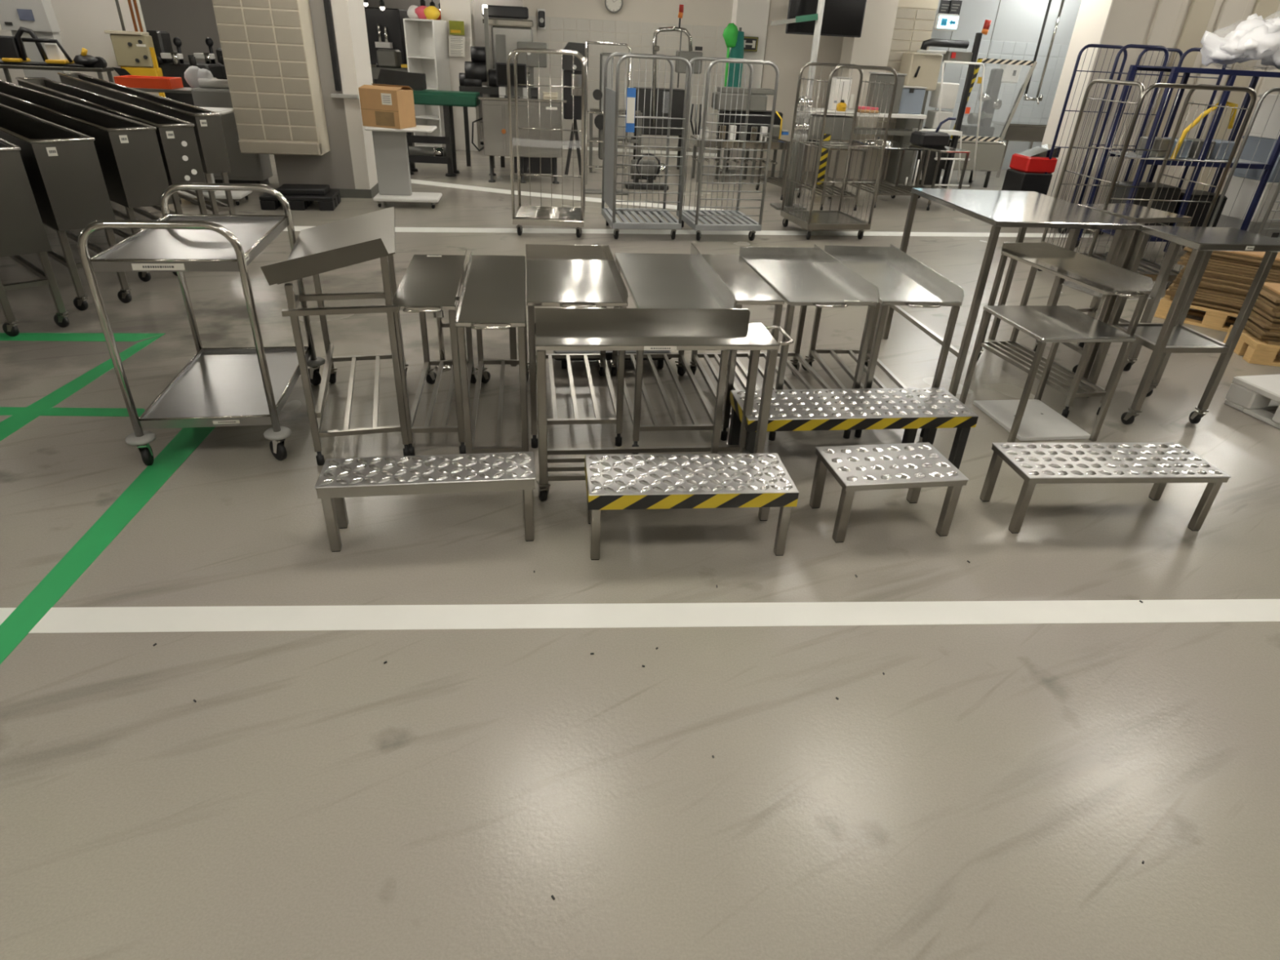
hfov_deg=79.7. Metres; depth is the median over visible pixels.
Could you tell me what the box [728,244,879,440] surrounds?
table
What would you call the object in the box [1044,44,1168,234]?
trolley
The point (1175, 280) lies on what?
cardboard sheet
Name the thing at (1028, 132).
basin
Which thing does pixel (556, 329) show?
side table
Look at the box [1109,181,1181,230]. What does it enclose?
crate
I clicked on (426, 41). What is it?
shelf unit
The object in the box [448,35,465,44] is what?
notice sheet
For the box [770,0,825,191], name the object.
pole
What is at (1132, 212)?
table
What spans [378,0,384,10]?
spot lamp
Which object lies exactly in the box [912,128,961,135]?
shelf
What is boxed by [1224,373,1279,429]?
pallet
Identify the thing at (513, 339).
stand
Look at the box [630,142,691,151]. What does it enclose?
shelf
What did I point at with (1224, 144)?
crate
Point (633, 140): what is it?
shelf
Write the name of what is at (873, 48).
wall
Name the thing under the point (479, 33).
wall
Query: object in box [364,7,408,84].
equipment rack
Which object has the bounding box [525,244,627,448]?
table
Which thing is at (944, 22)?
exit sign
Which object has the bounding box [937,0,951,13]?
sign
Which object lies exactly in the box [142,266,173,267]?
print
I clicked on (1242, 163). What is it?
rack
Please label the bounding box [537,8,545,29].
wall speaker
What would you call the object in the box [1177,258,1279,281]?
cardboard sheet
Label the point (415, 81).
plastic crate
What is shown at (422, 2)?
spot lamp
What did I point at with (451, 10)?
wall
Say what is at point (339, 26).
wall
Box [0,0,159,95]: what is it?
wall
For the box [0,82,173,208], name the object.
tub
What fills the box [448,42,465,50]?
notice sheet
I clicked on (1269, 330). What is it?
cardboard sheet
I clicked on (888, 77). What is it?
waste bin
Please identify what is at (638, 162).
pump
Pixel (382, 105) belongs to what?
cardboard box
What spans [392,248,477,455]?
table
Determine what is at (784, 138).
table
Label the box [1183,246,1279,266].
cardboard sheet
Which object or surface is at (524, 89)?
box
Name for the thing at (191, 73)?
bag
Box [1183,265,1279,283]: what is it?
cardboard sheet
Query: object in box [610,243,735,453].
table
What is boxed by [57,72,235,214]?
trolley
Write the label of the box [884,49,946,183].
tall cabinet
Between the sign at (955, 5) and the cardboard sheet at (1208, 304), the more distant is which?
the sign at (955, 5)
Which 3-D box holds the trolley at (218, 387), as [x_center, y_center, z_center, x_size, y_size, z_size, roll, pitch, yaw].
[-1.990,-0.767,3.628,0.682,1.074,1.032,-3,30,-10]
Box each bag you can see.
[184,66,199,88]
[197,68,213,79]
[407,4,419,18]
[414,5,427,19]
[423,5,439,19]
[1197,16,1279,71]
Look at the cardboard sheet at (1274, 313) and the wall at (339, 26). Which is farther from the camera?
the wall at (339, 26)
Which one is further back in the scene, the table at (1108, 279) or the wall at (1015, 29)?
the wall at (1015, 29)
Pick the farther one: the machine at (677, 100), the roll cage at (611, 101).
the machine at (677, 100)
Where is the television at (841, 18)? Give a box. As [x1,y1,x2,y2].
[785,0,866,37]
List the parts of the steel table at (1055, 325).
leg, leg, leg, leg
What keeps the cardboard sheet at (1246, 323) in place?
on the cardboard sheet at (1246, 326)
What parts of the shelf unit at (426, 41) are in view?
panel, panel, panel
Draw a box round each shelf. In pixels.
[589,106,638,115]
[589,135,638,143]
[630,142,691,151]
[853,127,914,136]
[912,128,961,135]
[1060,280,1153,300]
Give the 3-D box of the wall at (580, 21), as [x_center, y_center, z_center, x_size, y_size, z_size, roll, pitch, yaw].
[-0.128,-8.125,14.608,4.125,3.200,0.126,-2,30,-8]
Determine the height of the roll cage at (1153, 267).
1.676 m
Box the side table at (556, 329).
[533,307,793,501]
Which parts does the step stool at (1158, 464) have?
leg, leg, tread plate, leg, leg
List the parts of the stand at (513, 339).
post, cross rail, post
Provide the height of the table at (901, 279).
0.795 m
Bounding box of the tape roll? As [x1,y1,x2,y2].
[197,78,229,88]
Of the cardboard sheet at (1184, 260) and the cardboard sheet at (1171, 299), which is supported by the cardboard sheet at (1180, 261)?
the cardboard sheet at (1184, 260)
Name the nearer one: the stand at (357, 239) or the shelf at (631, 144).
the stand at (357, 239)
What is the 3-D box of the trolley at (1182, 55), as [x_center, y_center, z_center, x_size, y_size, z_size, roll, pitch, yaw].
[6.064,-3.970,9.072,0.580,1.998,0.704,-1,30,-8]
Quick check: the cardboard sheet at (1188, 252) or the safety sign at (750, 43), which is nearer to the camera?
the cardboard sheet at (1188, 252)
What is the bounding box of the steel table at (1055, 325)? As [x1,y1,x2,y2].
[959,306,1136,442]
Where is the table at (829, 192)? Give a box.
[797,140,867,210]
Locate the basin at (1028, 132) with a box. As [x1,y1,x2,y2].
[990,123,1045,142]
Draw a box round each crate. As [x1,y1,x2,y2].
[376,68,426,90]
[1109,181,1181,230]
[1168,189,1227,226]
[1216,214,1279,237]
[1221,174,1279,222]
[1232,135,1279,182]
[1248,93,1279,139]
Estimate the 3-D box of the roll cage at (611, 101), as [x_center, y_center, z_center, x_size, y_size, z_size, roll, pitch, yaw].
[0.032,-3.382,7.812,0.720,1.676,0.807,-3,30,-10]
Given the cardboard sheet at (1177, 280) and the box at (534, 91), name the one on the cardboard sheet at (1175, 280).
the cardboard sheet at (1177, 280)
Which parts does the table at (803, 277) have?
shelf rail, shelf rail, leg, leg, shelf rail, pull handle, leg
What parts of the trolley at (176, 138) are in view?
rail, rail, leg, leg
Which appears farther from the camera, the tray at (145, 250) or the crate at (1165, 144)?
the crate at (1165, 144)
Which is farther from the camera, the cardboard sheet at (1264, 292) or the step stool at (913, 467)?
the cardboard sheet at (1264, 292)
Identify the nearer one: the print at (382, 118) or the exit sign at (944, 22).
the print at (382, 118)
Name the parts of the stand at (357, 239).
frame rail, leg, leg, rail, shelf rail, frame rail, frame rail, shelf rail, shelf rail, leg, leg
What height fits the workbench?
1.276 m
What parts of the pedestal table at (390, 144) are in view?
plate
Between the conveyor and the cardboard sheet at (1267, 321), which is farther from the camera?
the conveyor
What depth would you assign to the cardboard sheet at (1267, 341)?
5.32 m
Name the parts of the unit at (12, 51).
plate, white panel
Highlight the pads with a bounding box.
[857,106,879,113]
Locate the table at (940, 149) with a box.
[890,142,969,210]
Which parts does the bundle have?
foot plate, post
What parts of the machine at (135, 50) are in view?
dark plate, box lid, yellow post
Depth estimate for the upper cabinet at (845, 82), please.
11.20 m
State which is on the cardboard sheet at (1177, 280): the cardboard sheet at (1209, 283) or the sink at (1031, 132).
the cardboard sheet at (1209, 283)
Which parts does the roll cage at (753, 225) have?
frame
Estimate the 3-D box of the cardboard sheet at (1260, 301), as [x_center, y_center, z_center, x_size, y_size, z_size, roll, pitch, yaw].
[4.839,-1.171,5.308,0.958,0.020,0.328,9,30,10]
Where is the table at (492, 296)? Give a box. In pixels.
[454,250,529,453]
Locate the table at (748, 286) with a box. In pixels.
[688,253,784,440]
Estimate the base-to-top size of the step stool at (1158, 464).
0.288 m
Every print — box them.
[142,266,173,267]
[374,111,395,126]
[450,30,460,33]
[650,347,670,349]
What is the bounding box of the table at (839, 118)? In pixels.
[796,107,926,185]
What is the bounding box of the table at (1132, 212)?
[1033,203,1191,373]
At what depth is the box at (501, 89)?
10.42 m
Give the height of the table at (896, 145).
0.740 m
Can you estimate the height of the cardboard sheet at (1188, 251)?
0.014 m
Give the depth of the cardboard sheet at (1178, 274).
5.97 m
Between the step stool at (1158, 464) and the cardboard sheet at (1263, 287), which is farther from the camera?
the cardboard sheet at (1263, 287)
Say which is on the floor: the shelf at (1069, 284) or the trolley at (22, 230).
the trolley at (22, 230)
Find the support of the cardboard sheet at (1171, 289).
on the cardboard sheet at (1167, 291)
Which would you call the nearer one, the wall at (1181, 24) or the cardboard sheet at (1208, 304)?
the cardboard sheet at (1208, 304)
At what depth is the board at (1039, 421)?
4.29 m
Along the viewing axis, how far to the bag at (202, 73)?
9.08 m
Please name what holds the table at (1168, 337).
on the floor
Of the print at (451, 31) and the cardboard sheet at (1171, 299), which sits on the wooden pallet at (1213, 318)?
the cardboard sheet at (1171, 299)
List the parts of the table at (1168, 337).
leg, shelf rail, shelf rail, leg, shelf, leg, shelf rail, shelf rail, leg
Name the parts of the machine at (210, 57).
lever knob, lever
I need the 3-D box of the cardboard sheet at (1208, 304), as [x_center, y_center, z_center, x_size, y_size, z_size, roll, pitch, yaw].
[4.793,-1.460,6.219,0.741,0.018,0.693,26,37,34]
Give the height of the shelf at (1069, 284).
0.008 m
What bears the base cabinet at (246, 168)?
on the floor
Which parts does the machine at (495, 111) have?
door panel, plate, door panel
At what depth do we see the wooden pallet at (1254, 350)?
5.37 m
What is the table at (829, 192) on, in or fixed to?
on the floor
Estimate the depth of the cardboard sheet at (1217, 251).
5.82 m
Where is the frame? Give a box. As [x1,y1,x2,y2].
[585,40,631,195]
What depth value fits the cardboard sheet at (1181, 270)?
5.96 m
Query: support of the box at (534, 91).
on the machine at (495, 111)
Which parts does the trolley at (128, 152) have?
rail, rail, leg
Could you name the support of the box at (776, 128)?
on the workbench
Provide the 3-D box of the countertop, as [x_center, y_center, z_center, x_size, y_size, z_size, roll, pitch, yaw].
[3.293,-5.483,11.450,1.820,0.052,0.600,-1,30,-7]
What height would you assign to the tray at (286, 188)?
0.060 m
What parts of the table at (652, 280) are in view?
leg, shelf rail, leg, shelf rail, shelf rail, leg, shelf rail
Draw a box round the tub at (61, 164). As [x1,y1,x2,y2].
[0,106,115,231]
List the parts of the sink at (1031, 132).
leg, leg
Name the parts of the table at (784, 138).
leg, shelf rail, leg, leg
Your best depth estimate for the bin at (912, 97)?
11.24 m
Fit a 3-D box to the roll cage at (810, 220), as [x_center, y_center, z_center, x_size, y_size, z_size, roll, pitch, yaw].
[2.090,-3.507,8.219,0.740,1.676,0.785,-4,30,-12]
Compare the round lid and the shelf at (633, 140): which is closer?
the round lid
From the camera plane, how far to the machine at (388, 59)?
13.68 m
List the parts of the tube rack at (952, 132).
leg, leg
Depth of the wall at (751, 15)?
11.92 m
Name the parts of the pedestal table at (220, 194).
plate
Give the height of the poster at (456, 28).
0.200 m
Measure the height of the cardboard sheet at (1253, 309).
0.014 m
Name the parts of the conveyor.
leg, leg, drum motor, leg, leg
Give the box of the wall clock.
[604,0,622,13]
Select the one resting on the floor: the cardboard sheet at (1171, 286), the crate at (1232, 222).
the crate at (1232, 222)
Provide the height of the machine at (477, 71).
2.109 m
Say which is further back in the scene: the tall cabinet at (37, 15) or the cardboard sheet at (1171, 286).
the tall cabinet at (37, 15)
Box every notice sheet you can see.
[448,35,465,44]
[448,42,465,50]
[448,48,465,57]
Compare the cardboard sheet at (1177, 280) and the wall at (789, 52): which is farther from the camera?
the wall at (789, 52)
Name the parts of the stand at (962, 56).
arm, post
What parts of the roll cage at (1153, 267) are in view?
frame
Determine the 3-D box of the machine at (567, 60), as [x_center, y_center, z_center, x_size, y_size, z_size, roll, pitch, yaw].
[-0.952,-5.377,11.173,0.364,1.747,0.300,-1,30,-7]
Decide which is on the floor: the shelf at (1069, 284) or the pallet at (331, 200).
the pallet at (331, 200)
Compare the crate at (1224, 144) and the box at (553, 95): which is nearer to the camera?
the crate at (1224, 144)
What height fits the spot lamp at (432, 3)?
1.080 m
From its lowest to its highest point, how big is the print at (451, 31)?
0.040 m
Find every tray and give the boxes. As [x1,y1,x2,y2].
[90,215,287,271]
[113,75,183,88]
[139,347,310,429]
[276,183,329,195]
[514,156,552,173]
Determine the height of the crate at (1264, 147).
0.398 m
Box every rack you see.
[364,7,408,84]
[904,60,985,188]
[1075,64,1279,253]
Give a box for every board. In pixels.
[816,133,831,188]
[973,399,1090,440]
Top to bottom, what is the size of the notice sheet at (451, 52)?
0.110 m
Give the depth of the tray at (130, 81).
8.96 m
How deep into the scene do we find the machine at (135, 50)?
10.64 m
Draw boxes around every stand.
[260,206,410,465]
[432,296,517,371]
[436,8,440,20]
[769,95,812,209]
[920,19,991,187]
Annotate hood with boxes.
[482,17,533,28]
[1017,143,1061,157]
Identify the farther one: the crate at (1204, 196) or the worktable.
the crate at (1204, 196)
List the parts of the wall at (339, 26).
skirting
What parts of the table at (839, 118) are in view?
leg, leg, leg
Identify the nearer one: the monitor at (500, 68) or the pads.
the monitor at (500, 68)
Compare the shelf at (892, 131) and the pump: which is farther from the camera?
the shelf at (892, 131)
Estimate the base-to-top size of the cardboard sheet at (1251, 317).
0.014 m
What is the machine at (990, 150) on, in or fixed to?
on the floor
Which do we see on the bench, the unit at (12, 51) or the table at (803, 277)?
the unit at (12, 51)
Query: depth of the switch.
11.23 m
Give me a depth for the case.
10.25 m
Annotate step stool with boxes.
[314,451,535,551]
[584,453,799,559]
[728,387,978,469]
[808,442,968,542]
[979,442,1231,533]
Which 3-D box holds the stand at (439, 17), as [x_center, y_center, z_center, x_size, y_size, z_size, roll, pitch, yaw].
[-3.533,-7.096,13.559,0.400,2.140,0.400,3,30,0]
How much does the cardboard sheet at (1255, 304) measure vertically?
0.014 m
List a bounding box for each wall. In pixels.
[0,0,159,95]
[139,0,221,62]
[212,0,330,155]
[274,0,378,198]
[364,0,522,123]
[440,0,480,151]
[522,0,733,147]
[719,0,770,170]
[755,0,844,171]
[824,0,938,179]
[913,0,1081,169]
[1041,0,1279,204]
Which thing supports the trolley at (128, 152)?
on the floor
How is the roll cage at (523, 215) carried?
on the floor
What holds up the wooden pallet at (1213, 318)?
on the floor
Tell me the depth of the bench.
9.38 m
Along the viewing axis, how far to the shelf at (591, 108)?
11.54 m
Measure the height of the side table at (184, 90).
1.050 m
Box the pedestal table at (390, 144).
[364,124,442,208]
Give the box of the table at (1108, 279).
[976,240,1154,417]
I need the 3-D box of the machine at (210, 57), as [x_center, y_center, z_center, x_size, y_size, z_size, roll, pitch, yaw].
[-7.262,-6.666,13.066,1.100,1.543,0.668,-1,30,-7]
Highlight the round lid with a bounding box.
[862,136,893,145]
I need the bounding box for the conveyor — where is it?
[406,89,479,176]
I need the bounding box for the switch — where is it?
[951,52,955,57]
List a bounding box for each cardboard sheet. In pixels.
[1164,288,1242,307]
[1164,293,1240,309]
[1168,282,1244,302]
[1169,288,1243,304]
[1169,296,1239,312]
[1170,298,1238,313]
[1172,279,1246,296]
[1173,283,1245,299]
[1175,275,1248,292]
[1176,279,1248,294]
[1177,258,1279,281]
[1177,272,1249,288]
[1179,271,1251,287]
[1180,251,1279,275]
[1180,267,1252,284]
[1182,259,1279,279]
[1182,268,1253,282]
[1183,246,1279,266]
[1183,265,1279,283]
[1184,253,1279,272]
[1186,247,1279,262]
[1186,251,1279,269]
[1188,251,1279,267]
[1219,250,1279,260]
[1244,324,1279,340]
[1244,327,1279,345]
[1245,322,1279,337]
[1246,318,1279,336]
[1248,313,1279,329]
[1250,309,1279,327]
[1253,305,1279,321]
[1253,309,1279,323]
[1254,303,1279,318]
[1255,302,1279,316]
[1256,297,1279,311]
[1257,293,1279,309]
[1259,288,1279,302]
[1262,285,1279,297]
[1263,282,1279,294]
[1265,328,1279,332]
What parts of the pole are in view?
arm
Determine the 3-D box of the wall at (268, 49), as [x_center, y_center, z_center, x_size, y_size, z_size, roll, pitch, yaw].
[-3.939,-4.875,8.006,0.844,2.680,0.480,-1,30,-7]
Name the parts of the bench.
leg, leg, leg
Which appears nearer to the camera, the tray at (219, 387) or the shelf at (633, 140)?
the tray at (219, 387)
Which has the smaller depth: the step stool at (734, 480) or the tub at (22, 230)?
the step stool at (734, 480)
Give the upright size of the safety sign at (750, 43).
0.200 m
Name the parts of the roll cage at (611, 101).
frame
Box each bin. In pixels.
[864,71,906,114]
[897,85,927,114]
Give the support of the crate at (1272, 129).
on the crate at (1264, 147)
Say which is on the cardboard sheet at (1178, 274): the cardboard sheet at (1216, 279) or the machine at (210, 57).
the cardboard sheet at (1216, 279)
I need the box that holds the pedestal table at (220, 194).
[177,106,252,204]
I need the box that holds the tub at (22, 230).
[0,142,51,257]
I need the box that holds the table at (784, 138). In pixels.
[755,134,819,199]
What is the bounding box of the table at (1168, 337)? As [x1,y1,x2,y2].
[1086,225,1279,424]
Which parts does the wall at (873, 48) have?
panel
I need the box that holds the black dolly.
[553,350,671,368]
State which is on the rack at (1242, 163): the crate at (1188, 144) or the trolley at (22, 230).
the crate at (1188, 144)
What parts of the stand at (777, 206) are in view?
plate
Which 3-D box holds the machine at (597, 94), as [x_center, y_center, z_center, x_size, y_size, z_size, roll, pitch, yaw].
[-0.367,-5.556,11.649,0.792,1.633,0.520,0,30,-5]
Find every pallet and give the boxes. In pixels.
[258,188,341,210]
[1154,294,1238,332]
[1222,324,1279,366]
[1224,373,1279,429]
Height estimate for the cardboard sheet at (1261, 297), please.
0.016 m
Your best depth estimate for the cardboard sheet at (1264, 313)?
5.36 m
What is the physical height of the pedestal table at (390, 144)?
0.840 m
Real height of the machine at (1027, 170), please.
0.903 m
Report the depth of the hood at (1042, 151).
9.43 m
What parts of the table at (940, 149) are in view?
leg, shelf rail, leg, leg, leg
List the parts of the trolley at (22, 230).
leg, cross rail, rail, leg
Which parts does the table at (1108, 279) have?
leg, shelf rail, leg, shelf rail, shelf rail, leg, shelf rail, leg, pull handle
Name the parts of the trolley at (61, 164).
rail, leg, rail, cross rail, leg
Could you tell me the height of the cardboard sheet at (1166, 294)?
0.019 m
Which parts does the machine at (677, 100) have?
leg, leg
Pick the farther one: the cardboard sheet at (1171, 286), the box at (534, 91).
the box at (534, 91)
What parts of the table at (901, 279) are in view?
leg, shelf rail, shelf rail, leg, leg, shelf rail, pull handle, leg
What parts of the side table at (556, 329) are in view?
leg, leg, shelf rail, shelf rail, shelf rail, leg, leg, pull handle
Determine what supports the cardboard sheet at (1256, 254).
on the cardboard sheet at (1217, 251)
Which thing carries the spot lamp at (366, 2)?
hanging from the ceiling
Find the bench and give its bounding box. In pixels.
[0,64,114,83]
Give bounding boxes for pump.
[625,153,668,190]
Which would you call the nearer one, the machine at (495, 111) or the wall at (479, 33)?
the machine at (495, 111)
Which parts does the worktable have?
leg, rail, leg, leg, rail, leg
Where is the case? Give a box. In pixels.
[910,117,955,146]
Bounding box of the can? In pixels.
[835,99,847,111]
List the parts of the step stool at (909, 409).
leg, leg, tread plate, leg, leg, leg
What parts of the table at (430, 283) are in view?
leg, shelf rail, pull handle, leg, shelf rail, shelf rail, leg, leg, shelf rail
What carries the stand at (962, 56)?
on the floor
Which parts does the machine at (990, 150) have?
panel, panel, rail, rail, rail, rail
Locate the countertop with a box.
[796,107,926,119]
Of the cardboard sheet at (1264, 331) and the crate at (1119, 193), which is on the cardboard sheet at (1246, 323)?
the cardboard sheet at (1264, 331)
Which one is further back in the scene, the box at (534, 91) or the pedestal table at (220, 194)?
the box at (534, 91)
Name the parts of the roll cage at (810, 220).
frame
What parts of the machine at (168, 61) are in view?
lever knob, lever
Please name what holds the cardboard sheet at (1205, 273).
on the cardboard sheet at (1181, 270)
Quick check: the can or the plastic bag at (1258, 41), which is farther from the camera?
the can
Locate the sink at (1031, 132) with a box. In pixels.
[985,120,1047,177]
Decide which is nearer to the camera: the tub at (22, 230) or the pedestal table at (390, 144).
the tub at (22, 230)
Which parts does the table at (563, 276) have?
leg, shelf rail, shelf rail, pull handle, leg, shelf rail, leg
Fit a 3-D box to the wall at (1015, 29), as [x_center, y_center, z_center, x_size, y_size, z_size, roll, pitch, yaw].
[6.928,-7.338,13.866,4.450,3.200,0.128,-5,30,-14]
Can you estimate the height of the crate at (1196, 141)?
0.170 m
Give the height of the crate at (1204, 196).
0.400 m
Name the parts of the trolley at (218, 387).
push handle, push handle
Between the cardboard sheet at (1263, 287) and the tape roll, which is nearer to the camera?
the cardboard sheet at (1263, 287)
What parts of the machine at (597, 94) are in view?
leg, leg, leg, leg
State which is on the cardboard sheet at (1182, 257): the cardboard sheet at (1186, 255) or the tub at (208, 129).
the cardboard sheet at (1186, 255)
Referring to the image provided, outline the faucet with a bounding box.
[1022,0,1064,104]
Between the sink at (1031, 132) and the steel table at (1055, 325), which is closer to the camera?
the steel table at (1055, 325)
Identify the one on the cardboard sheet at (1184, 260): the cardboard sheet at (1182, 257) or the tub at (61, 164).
the cardboard sheet at (1182, 257)
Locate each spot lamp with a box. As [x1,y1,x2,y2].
[363,0,368,6]
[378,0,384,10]
[420,0,425,5]
[429,0,435,6]
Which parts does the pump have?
motor, plate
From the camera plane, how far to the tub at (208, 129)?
6.72 m
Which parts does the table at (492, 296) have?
leg, shelf rail, leg, pull handle, shelf rail, shelf rail, leg, leg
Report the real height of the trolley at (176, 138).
1.173 m
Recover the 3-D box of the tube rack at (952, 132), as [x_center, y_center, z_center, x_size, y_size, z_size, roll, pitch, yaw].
[4.654,-5.295,11.523,1.008,1.755,0.328,0,30,-5]
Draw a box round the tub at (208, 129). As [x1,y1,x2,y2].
[59,74,231,173]
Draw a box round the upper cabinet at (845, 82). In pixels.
[827,76,852,110]
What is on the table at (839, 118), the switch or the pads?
the pads
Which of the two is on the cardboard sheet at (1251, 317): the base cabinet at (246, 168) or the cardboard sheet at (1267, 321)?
the cardboard sheet at (1267, 321)
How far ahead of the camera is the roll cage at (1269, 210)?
7.18 m
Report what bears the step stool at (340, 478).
on the floor
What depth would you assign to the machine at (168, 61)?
12.09 m
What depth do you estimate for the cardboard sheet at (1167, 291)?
6.02 m
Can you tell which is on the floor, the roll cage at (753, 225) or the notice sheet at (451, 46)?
the roll cage at (753, 225)
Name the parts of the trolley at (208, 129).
rail, rail, leg, cross rail, leg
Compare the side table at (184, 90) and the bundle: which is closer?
the side table at (184, 90)
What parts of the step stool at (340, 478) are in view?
leg, leg, tread plate, leg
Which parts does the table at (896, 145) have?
leg, shelf rail, leg, leg, shelf rail, shelf rail, leg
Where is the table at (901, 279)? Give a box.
[801,244,964,437]
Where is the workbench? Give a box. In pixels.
[689,86,787,182]
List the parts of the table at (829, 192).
leg, shelf rail, leg, leg, shelf rail, shelf rail, leg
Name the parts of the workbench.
leg, leg, leg, leg, leg, leg, leg, leg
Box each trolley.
[0,80,184,281]
[0,103,131,311]
[0,137,69,336]
[15,77,207,220]
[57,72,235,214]
[77,182,324,465]
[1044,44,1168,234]
[1092,47,1226,204]
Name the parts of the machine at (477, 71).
motor, leg, motor, motor, motor, mounting plate, post, motor, leg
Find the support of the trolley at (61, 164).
on the floor
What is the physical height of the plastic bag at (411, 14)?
0.200 m
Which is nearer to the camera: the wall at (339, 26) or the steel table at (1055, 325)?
the steel table at (1055, 325)
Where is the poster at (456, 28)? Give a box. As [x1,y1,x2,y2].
[448,20,464,35]
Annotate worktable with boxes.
[881,187,1142,396]
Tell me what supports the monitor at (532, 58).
attached to the machine at (495, 111)
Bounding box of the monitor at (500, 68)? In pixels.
[495,62,526,97]
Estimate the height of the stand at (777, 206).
1.302 m
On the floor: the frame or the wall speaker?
the frame
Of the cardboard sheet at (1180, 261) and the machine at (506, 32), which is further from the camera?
the machine at (506, 32)
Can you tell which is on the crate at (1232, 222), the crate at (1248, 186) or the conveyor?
the crate at (1248, 186)
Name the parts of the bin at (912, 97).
lid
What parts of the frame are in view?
foot plate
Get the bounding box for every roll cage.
[506,48,586,237]
[601,52,692,239]
[675,56,778,240]
[780,62,897,239]
[1037,78,1256,289]
[1208,87,1279,239]
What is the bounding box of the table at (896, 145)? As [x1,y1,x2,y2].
[844,138,926,208]
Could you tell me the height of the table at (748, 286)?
0.735 m
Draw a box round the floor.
[0,123,1279,959]
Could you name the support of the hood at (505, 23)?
attached to the machine at (506, 32)
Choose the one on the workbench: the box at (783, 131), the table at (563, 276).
the box at (783, 131)
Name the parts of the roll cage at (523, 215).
frame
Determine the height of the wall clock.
0.338 m
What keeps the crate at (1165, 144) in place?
on the rack at (1242, 163)
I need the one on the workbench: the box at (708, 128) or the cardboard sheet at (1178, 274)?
the box at (708, 128)
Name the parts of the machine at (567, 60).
leg, blade plate, leg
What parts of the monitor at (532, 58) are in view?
post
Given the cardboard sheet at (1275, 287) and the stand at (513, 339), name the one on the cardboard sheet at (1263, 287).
the cardboard sheet at (1275, 287)
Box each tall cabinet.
[0,0,70,82]
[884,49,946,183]
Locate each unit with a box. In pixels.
[0,26,106,67]
[403,17,451,147]
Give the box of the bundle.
[720,22,743,173]
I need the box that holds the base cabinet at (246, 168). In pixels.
[191,87,272,184]
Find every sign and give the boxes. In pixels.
[743,35,758,51]
[933,13,959,31]
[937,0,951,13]
[948,0,962,14]
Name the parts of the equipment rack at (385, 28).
bright plate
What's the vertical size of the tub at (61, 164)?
0.605 m
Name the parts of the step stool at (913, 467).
leg, leg, tread plate, leg, leg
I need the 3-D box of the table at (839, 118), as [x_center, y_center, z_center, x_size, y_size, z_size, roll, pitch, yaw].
[3.271,-5.053,11.694,1.820,1.042,0.600,-1,30,-7]
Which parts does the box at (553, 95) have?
lid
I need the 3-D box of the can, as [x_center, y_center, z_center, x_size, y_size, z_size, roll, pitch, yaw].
[2.938,-5.458,11.168,0.160,0.150,0.142,-1,30,-7]
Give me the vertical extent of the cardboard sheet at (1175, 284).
0.019 m
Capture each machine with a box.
[103,0,165,97]
[146,30,222,106]
[173,37,226,79]
[370,48,408,84]
[458,7,505,168]
[471,93,566,183]
[481,4,533,94]
[562,41,588,175]
[589,52,642,172]
[630,4,702,168]
[911,57,1037,187]
[1001,143,1061,195]
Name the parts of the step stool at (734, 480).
leg, leg, tread plate, leg, leg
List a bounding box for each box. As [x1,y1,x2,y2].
[358,83,416,128]
[498,86,506,95]
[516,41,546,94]
[522,77,527,97]
[529,87,537,97]
[542,91,557,97]
[697,126,709,137]
[766,124,780,141]
[778,129,789,142]
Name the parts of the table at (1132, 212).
leg, shelf rail, leg, shelf rail, leg, leg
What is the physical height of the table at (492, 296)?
0.755 m
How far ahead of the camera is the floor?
2.48 m
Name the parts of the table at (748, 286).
leg, shelf rail, shelf rail, leg, shelf rail, leg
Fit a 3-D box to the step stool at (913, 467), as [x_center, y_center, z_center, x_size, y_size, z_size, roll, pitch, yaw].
[1.037,0.048,3.266,0.532,0.290,0.334,-3,30,-10]
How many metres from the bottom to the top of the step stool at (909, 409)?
0.306 m
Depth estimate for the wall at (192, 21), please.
15.47 m
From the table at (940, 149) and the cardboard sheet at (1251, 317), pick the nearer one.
the cardboard sheet at (1251, 317)
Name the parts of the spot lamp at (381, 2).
lamp shade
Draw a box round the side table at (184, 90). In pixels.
[130,87,191,93]
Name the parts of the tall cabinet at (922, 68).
handle, lamp shade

